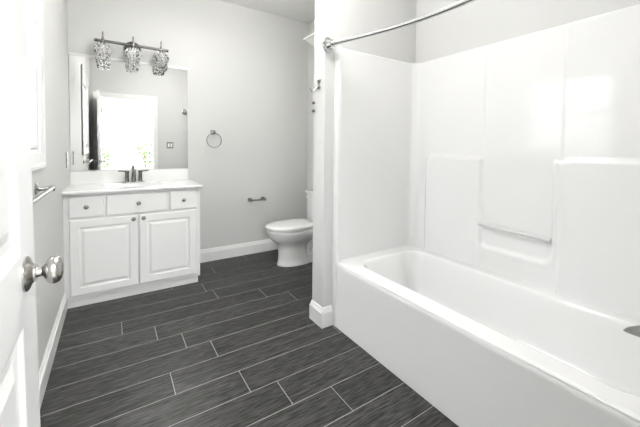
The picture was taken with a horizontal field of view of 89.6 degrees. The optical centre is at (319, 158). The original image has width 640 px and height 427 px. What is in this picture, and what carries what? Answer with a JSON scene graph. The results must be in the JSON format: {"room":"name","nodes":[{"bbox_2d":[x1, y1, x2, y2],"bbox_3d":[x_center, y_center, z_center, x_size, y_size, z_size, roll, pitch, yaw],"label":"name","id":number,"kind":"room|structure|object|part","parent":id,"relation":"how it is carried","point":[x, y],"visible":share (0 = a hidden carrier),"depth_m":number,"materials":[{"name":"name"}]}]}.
{"room":"bathroom","nodes":[
{"label":"bathroom","id":0,"kind":"room"},
{"bbox_2d":[32,0,69,369],"bbox_3d":[-1.249,-0.183,1.274,0.120,2.750,3.530,-1,2,-33],"label":"wall","id":1,"kind":"structure","parent":0,"point":[48,211],"depth_m":1.91,"materials":[{"name":"grey paint"}]},
{"bbox_2d":[26,0,45,170],"bbox_3d":[-1.149,-0.467,1.127,0.145,1.052,1.017,-1,2,-33],"label":"window","id":2,"kind":"structure","parent":1,"relation":"in","point":[35,50],"depth_m":1.52,"materials":[{"name":"white plastic"}]},
{"bbox_2d":[26,1,36,147],"bbox_3d":[-1.126,-0.469,1.142,0.060,0.870,0.835,-1,2,-33],"label":"window blind","id":3,"kind":"object","parent":2,"relation":"attached to","point":[31,134],"visible":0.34,"depth_m":1.47,"materials":[{"name":"white plastic"}]},
{"bbox_2d":[33,183,55,204],"bbox_3d":[-1.109,0.150,1.241,0.071,0.056,0.666,-1,2,-33],"label":"towel bar","id":4,"kind":"object","parent":1,"relation":"attached to","point":[47,190],"visible":0.55,"depth_m":1.44,"materials":[{"name":"silver metal"}]},
{"bbox_2d":[39,292,67,407],"bbox_3d":[-1.076,1.073,1.152,0.014,0.132,2.811,-1,2,-33],"label":"baseboard","id":5,"kind":"structure","parent":1,"relation":"attached to","point":[46,365],"depth_m":1.75,"materials":[{"name":"white paint"}]},
{"bbox_2d":[66,152,67,167],"bbox_3d":[-1.947,0.012,2.479,0.009,0.122,0.070,-1,2,-33],"label":"outlet cover","id":6,"kind":"object","parent":1,"relation":"attached to","point":[66,152],"visible":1,"depth_m":2.46,"materials":[{"name":"silver plastic"}]},
{"bbox_2d":[67,0,307,249],"bbox_3d":[-1.156,-0.254,3.362,2.550,2.750,0.120,-1,2,-33],"label":"wall","id":7,"kind":"structure","parent":0,"point":[247,68],"depth_m":3.43,"materials":[{"name":"grey paint"}]},
{"bbox_2d":[69,52,187,170],"bbox_3d":[-1.696,-0.394,2.930,0.924,0.985,0.009,-1,2,-33],"label":"wall mirror","id":8,"kind":"object","parent":7,"relation":"attached to","point":[122,117],"visible":0.93,"depth_m":2.90,"materials":[{"name":"silver mirror"}]},
{"bbox_2d":[70,169,187,184],"bbox_3d":[-1.698,0.158,2.944,0.930,0.108,0.021,-1,2,-33],"label":"backsplash","id":9,"kind":"structure","parent":7,"relation":"attached to","point":[80,177],"depth_m":2.88,"materials":[{"name":"white stone"}]},
{"bbox_2d":[93,31,168,71],"bbox_3d":[-1.648,-0.936,2.841,0.576,0.277,0.173,-1,2,-33],"label":"vanity light","id":10,"kind":"object","parent":7,"relation":"attached to","point":[132,50],"visible":1,"depth_m":2.80,"materials":[{"name":"metal"}]},
{"bbox_3d":[-1.823,-0.883,2.707,0.134,0.175,0.134,-1,2,-33],"label":"lamp shade","id":11,"kind":"part","parent":10,"relation":"part of","materials":[{"name":"clear glass"}]},
{"bbox_3d":[-1.638,-0.885,2.827,0.135,0.172,0.133,-1,2,-33],"label":"lamp shade","id":12,"kind":"part","parent":10,"relation":"part of","materials":[{"name":"clear glass"}]},
{"bbox_3d":[-1.452,-0.887,2.946,0.135,0.176,0.134,-1,2,-33],"label":"lamp shade","id":13,"kind":"part","parent":10,"relation":"part of","materials":[{"name":"clear glass"}]},
{"bbox_2d":[206,130,221,147],"bbox_3d":[-1.089,-0.202,3.295,0.154,0.182,0.066,-1,2,-33],"label":"towel ring","id":14,"kind":"object","parent":7,"relation":"attached to","point":[212,131],"visible":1,"depth_m":3.28,"materials":[{"name":"silver metal"}]},
{"bbox_2d":[200,239,277,262],"bbox_3d":[-0.738,0.992,3.603,1.370,0.132,0.014,-1,2,-33],"label":"baseboard","id":15,"kind":"structure","parent":7,"relation":"attached to","point":[217,253],"depth_m":3.49,"materials":[{"name":"white paint"}]},
{"bbox_2d":[248,197,265,201],"bbox_3d":[-0.696,0.454,3.574,0.198,0.042,0.070,-1,2,-33],"label":"toilet paper holder","id":16,"kind":"object","parent":7,"relation":"attached to","point":[262,198],"visible":1,"depth_m":3.55,"materials":[{"name":"silver metal"}]},
{"bbox_2d":[40,249,458,426],"bbox_3d":[-0.214,1.150,1.937,2.340,0.060,3.430,-1,2,-33],"label":"floor","id":17,"kind":"structure","parent":0,"point":[239,345],"depth_m":1.75,"materials":[{"name":"grey tile"}]},
{"bbox_2d":[63,188,199,308],"bbox_3d":[-1.559,0.663,2.741,0.934,0.832,0.540,-1,2,-33],"label":"vanity cabinet","id":18,"kind":"object","parent":17,"relation":"on","point":[117,244],"visible":0.98,"depth_m":2.50,"materials":[{"name":"white paint"}]},
{"bbox_3d":[-1.707,0.353,2.354,0.208,0.154,0.020,-1,2,-33],"label":"drawer","id":19,"kind":"part","parent":18,"relation":"part of","materials":[{"name":"white paint"}]},
{"bbox_3d":[-1.615,0.720,2.428,0.430,0.555,0.020,-1,2,-33],"label":"door","id":20,"kind":"part","parent":18,"relation":"part of","materials":[{"name":"white paint"}]},
{"bbox_2d":[62,169,202,194],"bbox_3d":[-1.550,0.233,2.735,0.951,0.240,0.537,-1,2,-33],"label":"countertop","id":21,"kind":"structure","parent":18,"relation":"on","point":[81,182],"depth_m":2.78,"materials":[{"name":"white stone"}]},
{"bbox_2d":[118,166,148,182],"bbox_3d":[-1.665,0.140,2.873,0.179,0.146,0.180,1,2,10],"label":"sink faucet","id":22,"kind":"object","parent":21,"relation":"on","point":[133,180],"visible":1,"depth_m":2.87,"materials":[{"name":"silver metal"}]},
{"bbox_3d":[-1.710,0.156,2.854,0.042,0.098,0.042,-1,2,-33],"label":"handle","id":23,"kind":"part","parent":22,"relation":"part of","materials":[{"name":"metal"}]},
{"bbox_3d":[-1.637,0.137,2.836,0.042,0.138,0.151,-1,2,-33],"label":"spout","id":24,"kind":"part","parent":22,"relation":"part of","materials":[{"name":"metal"}]},
{"bbox_3d":[-1.667,0.207,2.884,0.172,0.010,0.058,-1,2,-33],"label":"plate","id":25,"kind":"part","parent":22,"relation":"part of","materials":[{"name":"silver metal"}]},
{"bbox_3d":[-1.623,0.155,2.910,0.042,0.098,0.042,-1,2,-33],"label":"handle","id":26,"kind":"part","parent":22,"relation":"part of","materials":[{"name":"metal"}]},
{"bbox_3d":[-1.428,0.349,2.534,0.421,0.154,0.020,-1,2,-33],"label":"drawer","id":27,"kind":"part","parent":18,"relation":"part of","materials":[{"name":"white paint"}]},
{"bbox_3d":[-1.249,0.715,2.665,0.432,0.555,0.020,-1,2,-33],"label":"door","id":28,"kind":"part","parent":18,"relation":"part of","materials":[{"name":"white paint"}]},
{"bbox_3d":[-1.151,0.346,2.713,0.206,0.154,0.020,-1,2,-33],"label":"drawer","id":29,"kind":"part","parent":18,"relation":"part of","materials":[{"name":"white paint"}]},
{"bbox_2d":[265,189,312,266],"bbox_3d":[-0.217,0.714,3.359,0.735,0.716,0.400,-1,2,-33],"label":"toilet","id":30,"kind":"object","parent":17,"relation":"on","point":[293,237],"visible":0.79,"depth_m":3.21,"materials":[{"name":"white ceramic"}]},
{"bbox_3d":[-0.307,0.673,3.299,0.520,0.030,0.382,-1,2,-33],"label":"lid","id":31,"kind":"part","parent":30,"relation":"part of","materials":[{"name":"white plastic"}]},
{"bbox_3d":[-0.308,0.698,3.300,0.511,0.016,0.376,-1,2,-33],"label":"seat","id":32,"kind":"part","parent":30,"relation":"part of","materials":[{"name":"white plastic"}]},
{"bbox_3d":[-0.290,0.890,3.319,0.543,0.364,0.368,-1,2,-33],"label":"bowl","id":33,"kind":"part","parent":30,"relation":"part of","materials":[{"name":"white ceramic"}]},
{"bbox_3d":[0.016,0.370,3.495,0.188,0.034,0.400,-1,2,-33],"label":"tank lid","id":34,"kind":"part","parent":30,"relation":"part of","materials":[{"name":"white ceramic"}]},
{"bbox_3d":[0.016,0.552,3.503,0.173,0.329,0.380,-1,2,-33],"label":"tank","id":35,"kind":"part","parent":30,"relation":"part of","materials":[{"name":"white ceramic"}]},
{"bbox_2d":[332,4,639,426],"bbox_3d":[0.842,0.214,1.685,0.777,1.848,1.585,-1,2,-33],"label":"shower","id":36,"kind":"object","parent":17,"relation":"on","point":[486,242],"visible":1,"depth_m":1.76,"materials":[{"name":"white plastic"}]},
{"bbox_2d":[338,245,639,420],"bbox_3d":[0.836,0.873,1.708,0.768,0.329,1.576,-1,2,-33],"label":"tub basin","id":37,"kind":"object","parent":36,"relation":"in","point":[499,345],"depth_m":1.53,"materials":[{"name":"white plastic"}]},
{"bbox_2d":[623,325,639,336],"bbox_3d":[1.220,0.627,1.143,0.076,0.076,0.211,-1,2,-33],"label":"tub spout","id":38,"kind":"object","parent":36,"relation":"attached to","point":[634,330],"visible":1,"depth_m":1.19,"materials":[{"name":"silver metal"}]},
{"bbox_2d":[219,0,314,22],"bbox_3d":[-0.213,-1.599,1.885,2.540,0.060,3.530,-1,2,-33],"label":"ceiling","id":39,"kind":"structure","parent":0,"point":[300,10],"depth_m":3.46,"materials":[{"name":"white paint"}]},
{"bbox_2d":[312,0,416,306],"bbox_3d":[0.351,-0.235,2.373,0.850,2.690,0.132,-1,2,-33],"label":"wall partition","id":40,"kind":"structure","parent":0,"point":[334,19],"depth_m":2.16,"materials":[{"name":"grey paint"}]},
{"bbox_2d":[310,79,320,91],"bbox_3d":[-0.034,-0.481,2.119,0.067,0.082,0.046,-1,2,-33],"label":"robe hook","id":41,"kind":"object","parent":40,"relation":"attached to","point":[319,80],"visible":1,"depth_m":2.13,"materials":[{"name":"silver metal"}]},
{"bbox_2d":[309,300,332,328],"bbox_3d":[0.326,1.044,2.409,0.849,0.132,0.160,-1,2,-33],"label":"baseboard","id":42,"kind":"structure","parent":40,"relation":"attached to","point":[322,316],"depth_m":2.15,"materials":[{"name":"white paint"}]},
{"bbox_2d":[322,0,475,52],"bbox_3d":[0.541,-0.706,1.435,0.228,0.102,1.641,-1,2,-33],"label":"shower rod","id":43,"kind":"object","parent":40,"relation":"attached to","point":[328,44],"visible":1,"depth_m":1.75,"materials":[{"name":"silver metal"}]},
{"bbox_2d":[307,0,639,218],"bbox_3d":[0.822,-0.206,2.539,0.120,2.750,3.410,-1,2,-33],"label":"wall","id":44,"kind":"structure","parent":0,"point":[478,23],"depth_m":2.09,"materials":[{"name":"grey paint"}]},
{"bbox_2d":[303,32,314,46],"bbox_3d":[0.098,-0.879,3.348,0.203,0.905,0.746,-1,2,-33],"label":"shelf","id":45,"kind":"object","parent":44,"relation":"attached to","point":[310,38],"visible":0.02,"depth_m":3.52,"materials":[{"name":"white paint"}]},
{"bbox_3d":[0.685,-0.167,0.493,2.330,2.690,0.120,-1,2,-33],"label":"wall","id":46,"kind":"structure","parent":0,"visible":0},
{"bbox_2d":[0,0,63,426],"bbox_3d":[-0.408,0.159,0.344,0.150,2.012,0.786,-1,3,-33],"label":"door leaf","id":47,"kind":"structure","parent":46,"relation":"in","point":[19,273],"depth_m":0.57,"materials":[{"name":"white paint"}]},
{"bbox_3d":[-0.409,-0.270,0.328,0.035,0.915,0.544,-1,3,-33],"label":"panel","id":48,"kind":"part","parent":47,"relation":"part of","materials":[{"name":"white paint"}]},
{"bbox_3d":[-0.410,0.635,0.364,0.035,0.635,0.544,-1,3,-33],"label":"panel","id":49,"kind":"part","parent":47,"relation":"part of","materials":[{"name":"white paint"}]},
{"bbox_3d":[-0.409,0.159,0.345,0.035,2.012,0.780,-1,3,-33],"label":"frame","id":50,"kind":"part","parent":47,"relation":"part of","materials":[{"name":"white paint"}]},
{"bbox_3d":[-0.529,0.218,0.629,0.046,0.052,0.052,-1,3,-33],"label":"knob","id":51,"kind":"part","parent":47,"relation":"part of","materials":[{"name":"silver metal"}]}
]}

